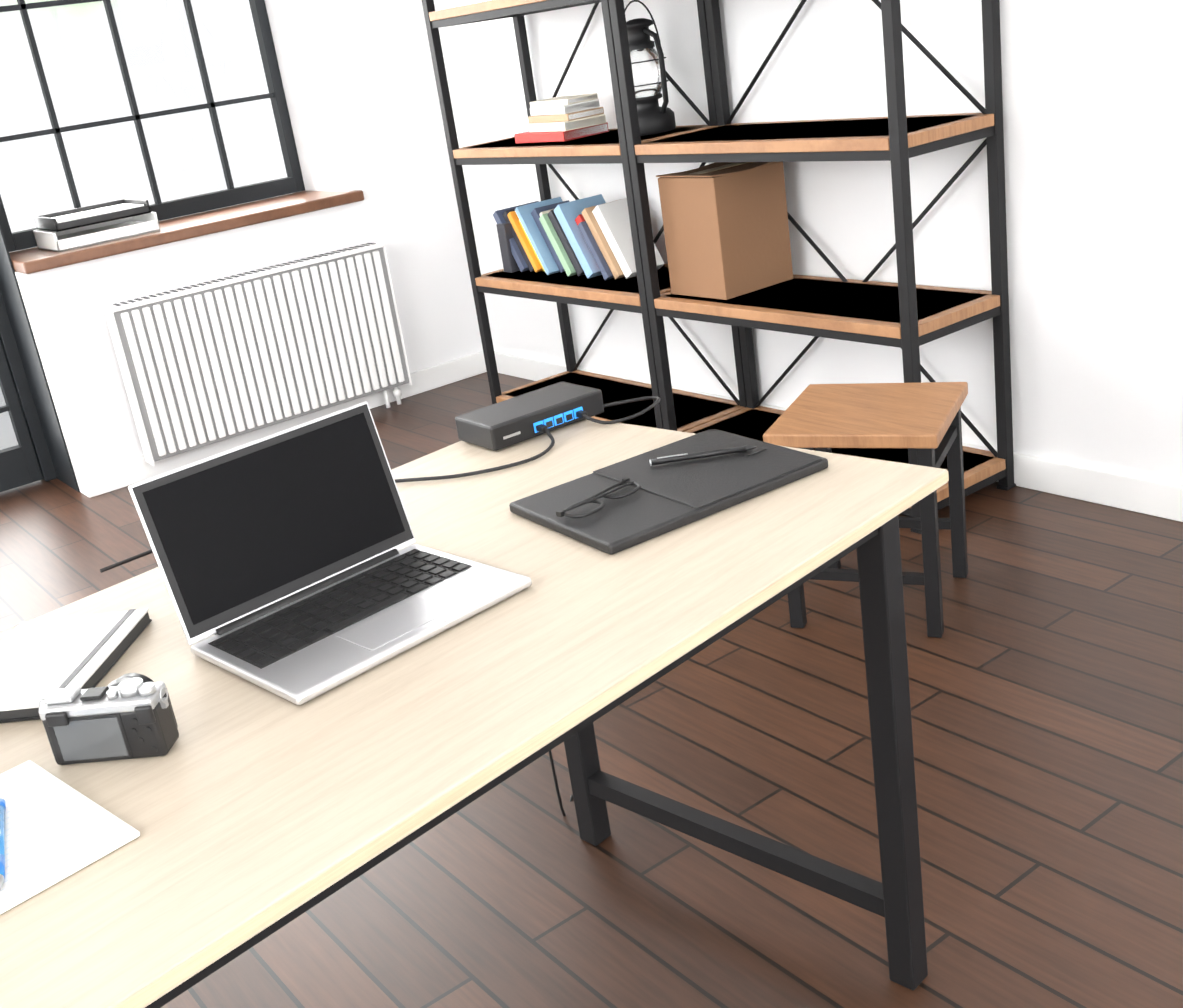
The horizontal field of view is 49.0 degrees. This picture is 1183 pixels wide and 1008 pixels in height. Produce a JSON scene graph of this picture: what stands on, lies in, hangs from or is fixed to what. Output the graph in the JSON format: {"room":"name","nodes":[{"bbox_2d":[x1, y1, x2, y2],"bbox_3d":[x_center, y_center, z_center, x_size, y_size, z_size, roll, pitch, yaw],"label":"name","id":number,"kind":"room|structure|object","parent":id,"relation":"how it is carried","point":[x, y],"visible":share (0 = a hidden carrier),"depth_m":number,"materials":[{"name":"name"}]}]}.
{"room":"office","nodes":[
{"label":"office","id":0,"kind":"room"},
{"bbox_2d":[14,0,482,496],"bbox_3d":[-3.347,-0.979,3.458,6.900,3.000,0.500,-22,24,-32],"label":"wall","id":1,"kind":"structure","parent":0,"point":[360,91],"depth_m":4.92,"materials":[{"name":"white paint"}]},
{"bbox_2d":[0,225,79,491],"bbox_3d":[-2.575,-1.114,4.055,1.127,2.616,0.350,-22,24,-32],"label":"door","id":2,"kind":"structure","parent":1,"relation":"in","point":[39,451],"depth_m":4.72,"materials":[{"name":"black metal"}]},
{"bbox_2d":[0,0,304,251],"bbox_3d":[-1.786,-1.905,4.640,1.233,1.777,0.070,-22,24,-32],"label":"window","id":3,"kind":"structure","parent":1,"relation":"in","point":[290,183],"depth_m":4.91,"materials":[{"name":"black metal"}]},
{"bbox_2d":[9,190,363,273],"bbox_3d":[-1.499,-1.021,4.782,1.274,0.040,0.435,-22,24,-32],"label":"window sill","id":4,"kind":"structure","parent":1,"relation":"attached to","point":[31,260],"depth_m":4.65,"materials":[{"name":"brown wood"}]},
{"bbox_2d":[33,199,159,251],"bbox_3d":[-1.752,-0.988,4.577,0.360,0.111,0.260,-22,24,-32],"label":"books","id":5,"kind":"object","parent":4,"relation":"on","point":[70,229],"visible":1,"depth_m":4.53,"materials":[{"name":"white paper"}]},
{"bbox_2d":[103,242,412,465],"bbox_3d":[-1.197,-0.546,4.829,1.068,0.640,0.106,-22,24,-32],"label":"radiator","id":6,"kind":"object","parent":1,"relation":"attached to","point":[203,364],"visible":1,"depth_m":4.74,"materials":[{"name":"white metal"}]},
{"bbox_2d":[82,351,486,497],"bbox_3d":[-1.114,-0.333,5.022,1.700,0.090,0.016,-22,24,-32],"label":"baseboard","id":7,"kind":"structure","parent":1,"relation":"attached to","point":[135,470],"depth_m":4.91,"materials":[{"name":"white"}]},
{"bbox_2d":[0,372,1182,1007],"bbox_3d":[-0.645,1.216,0.949,7.100,0.100,8.900,-22,24,-32],"label":"floor","id":8,"kind":"structure","parent":0,"point":[1046,684],"depth_m":2.22,"materials":[{"name":"brown wood"}]},
{"bbox_2d":[0,419,948,1007],"bbox_3d":[-0.429,0.578,1.343,0.736,0.750,1.901,12,28,43],"label":"desk","id":9,"kind":"object","parent":8,"relation":"on","point":[252,813],"visible":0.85,"depth_m":1.25,"materials":[{"name":"beige wood"}]},
{"bbox_2d":[0,760,139,914],"bbox_3d":[-0.520,0.290,1.052,0.210,0.009,0.227,11,28,43],"label":"paper","id":10,"kind":"object","parent":9,"relation":"on","point":[57,830],"visible":1,"depth_m":1.07,"materials":[{"name":"white paper"}]},
{"bbox_2d":[0,798,5,889],"bbox_3d":[-0.482,0.277,1.055,0.010,0.011,0.145,-16,21,-19],"label":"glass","id":11,"kind":"object","parent":10,"relation":"on","point":[2,835],"visible":1,"depth_m":1.06,"materials":[{"name":"blue glass"}]},
{"bbox_2d":[0,609,151,722],"bbox_3d":[-0.585,0.173,1.384,0.155,0.017,0.217,-6,20,6],"label":"notebook","id":12,"kind":"object","parent":9,"relation":"on","point":[40,660],"visible":0.81,"depth_m":1.39,"materials":[{"name":"white paper"}]},
{"bbox_2d":[38,673,178,764],"bbox_3d":[-0.439,0.191,1.198,0.118,0.069,0.075,-6,20,7],"label":"camera","id":13,"kind":"object","parent":9,"relation":"on","point":[128,716],"visible":1,"depth_m":1.17,"materials":[{"name":"black plastic"}]},
{"bbox_2d":[128,402,531,704],"bbox_3d":[-0.271,0.036,1.377,0.304,0.186,0.255,-26,26,-39],"label":"laptop","id":14,"kind":"object","parent":9,"relation":"on","point":[290,571],"visible":1,"depth_m":1.41,"materials":[{"name":"silver metal"}]},
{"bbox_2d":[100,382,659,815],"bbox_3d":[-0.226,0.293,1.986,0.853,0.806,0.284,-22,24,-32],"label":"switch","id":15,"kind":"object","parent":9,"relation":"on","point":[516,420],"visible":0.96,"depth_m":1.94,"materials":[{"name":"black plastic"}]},
{"bbox_2d":[509,429,827,554],"bbox_3d":[0.097,-0.025,1.633,0.340,0.018,0.225,-21,23,-29],"label":"folio","id":16,"kind":"object","parent":9,"relation":"on","point":[666,498],"visible":0.94,"depth_m":1.60,"materials":[{"name":"black leather"}]},
{"bbox_2d":[556,477,640,517],"bbox_3d":[0.013,-0.009,1.579,0.042,0.012,0.124,11,28,43],"label":"eyeglasses","id":17,"kind":"object","parent":16,"relation":"on","point":[625,482],"visible":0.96,"depth_m":1.58,"materials":[{"name":"black plastic"}]},
{"bbox_2d":[649,445,756,465],"bbox_3d":[0.145,-0.064,1.681,0.140,0.009,0.008,-8,20,1],"label":"pen","id":18,"kind":"object","parent":16,"relation":"on","point":[680,457],"visible":0.96,"depth_m":1.68,"materials":[{"name":"black plastic"}]},
{"bbox_2d":[421,0,746,431],"bbox_3d":[-0.054,-1.216,4.165,0.392,2.019,0.990,-22,24,-32],"label":"shelf unit","id":19,"kind":"object","parent":8,"relation":"on","point":[563,290],"visible":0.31,"depth_m":4.25,"materials":[{"name":"black metal"}]},
{"bbox_2d":[514,93,608,143],"bbox_3d":[-0.101,-1.259,4.227,0.203,0.125,0.289,-22,24,-32],"label":"books","id":20,"kind":"object","parent":19,"relation":"on","point":[562,118],"visible":1,"depth_m":4.14,"materials":[{"name":"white paper"}]},
{"bbox_2d":[493,194,664,279],"bbox_3d":[-0.063,-0.907,4.382,0.200,0.242,0.691,-22,24,-32],"label":"leaning books","id":21,"kind":"object","parent":19,"relation":"on","point":[590,237],"visible":0.96,"depth_m":4.30,"materials":[{"name":"multicoloured paper"}]},
{"bbox_2d":[625,0,675,135],"bbox_3d":[0.153,-1.312,3.894,0.158,0.382,0.201,-22,24,-32],"label":"lantern","id":22,"kind":"object","parent":19,"relation":"on","point":[649,73],"visible":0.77,"depth_m":3.85,"materials":[{"name":"black metal"}]},
{"bbox_2d":[609,0,1015,533],"bbox_3d":[0.542,-1.021,3.397,0.392,2.019,0.990,-22,24,-32],"label":"shelf unit","id":23,"kind":"object","parent":8,"relation":"on","point":[907,315],"visible":0.69,"depth_m":3.36,"materials":[{"name":"black metal"}]},
{"bbox_2d":[656,162,792,299],"bbox_3d":[0.389,-0.801,3.761,0.276,0.347,0.240,-22,24,-32],"label":"cardboard box","id":24,"kind":"object","parent":23,"relation":"on","point":[726,230],"visible":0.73,"depth_m":3.67,"materials":[{"name":"brown cardboard"}]},
{"bbox_2d":[763,382,967,637],"bbox_3d":[0.626,0.005,2.866,0.360,0.459,0.360,2,23,26],"label":"stool","id":25,"kind":"object","parent":8,"relation":"on","point":[924,419],"visible":0.81,"depth_m":2.75,"materials":[{"name":"brown wood"}]},
{"bbox_2d":[434,0,1182,484],"bbox_3d":[1.843,-1.204,1.940,0.200,3.000,8.000,-22,24,-32],"label":"wall","id":26,"kind":"structure","parent":0,"point":[1092,92],"depth_m":3.36,"materials":[{"name":"white paint"}]},
{"bbox_2d":[486,351,1182,521],"bbox_3d":[1.960,0.179,2.390,0.016,0.090,7.990,-22,24,-32],"label":"baseboard","id":27,"kind":"structure","parent":26,"relation":"attached to","point":[1157,498],"depth_m":3.31,"materials":[{"name":"white"}]},
{"label":"outside","id":28,"kind":"structure","parent":0,"visible":0},
{"bbox_2d":[0,388,17,449],"bbox_3d":[-4.069,-0.272,6.370,13.000,0.100,4.500,-22,24,-32],"label":"ground","id":29,"kind":"structure","parent":28,"point":[5,433],"depth_m":5.77,"materials":[{"name":"grey"}]},
{"bbox_2d":[0,0,291,252],"bbox_3d":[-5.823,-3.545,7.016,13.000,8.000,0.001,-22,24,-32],"label":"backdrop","id":30,"kind":"structure","parent":28,"point":[132,158],"depth_m":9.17,"materials":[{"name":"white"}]}
]}

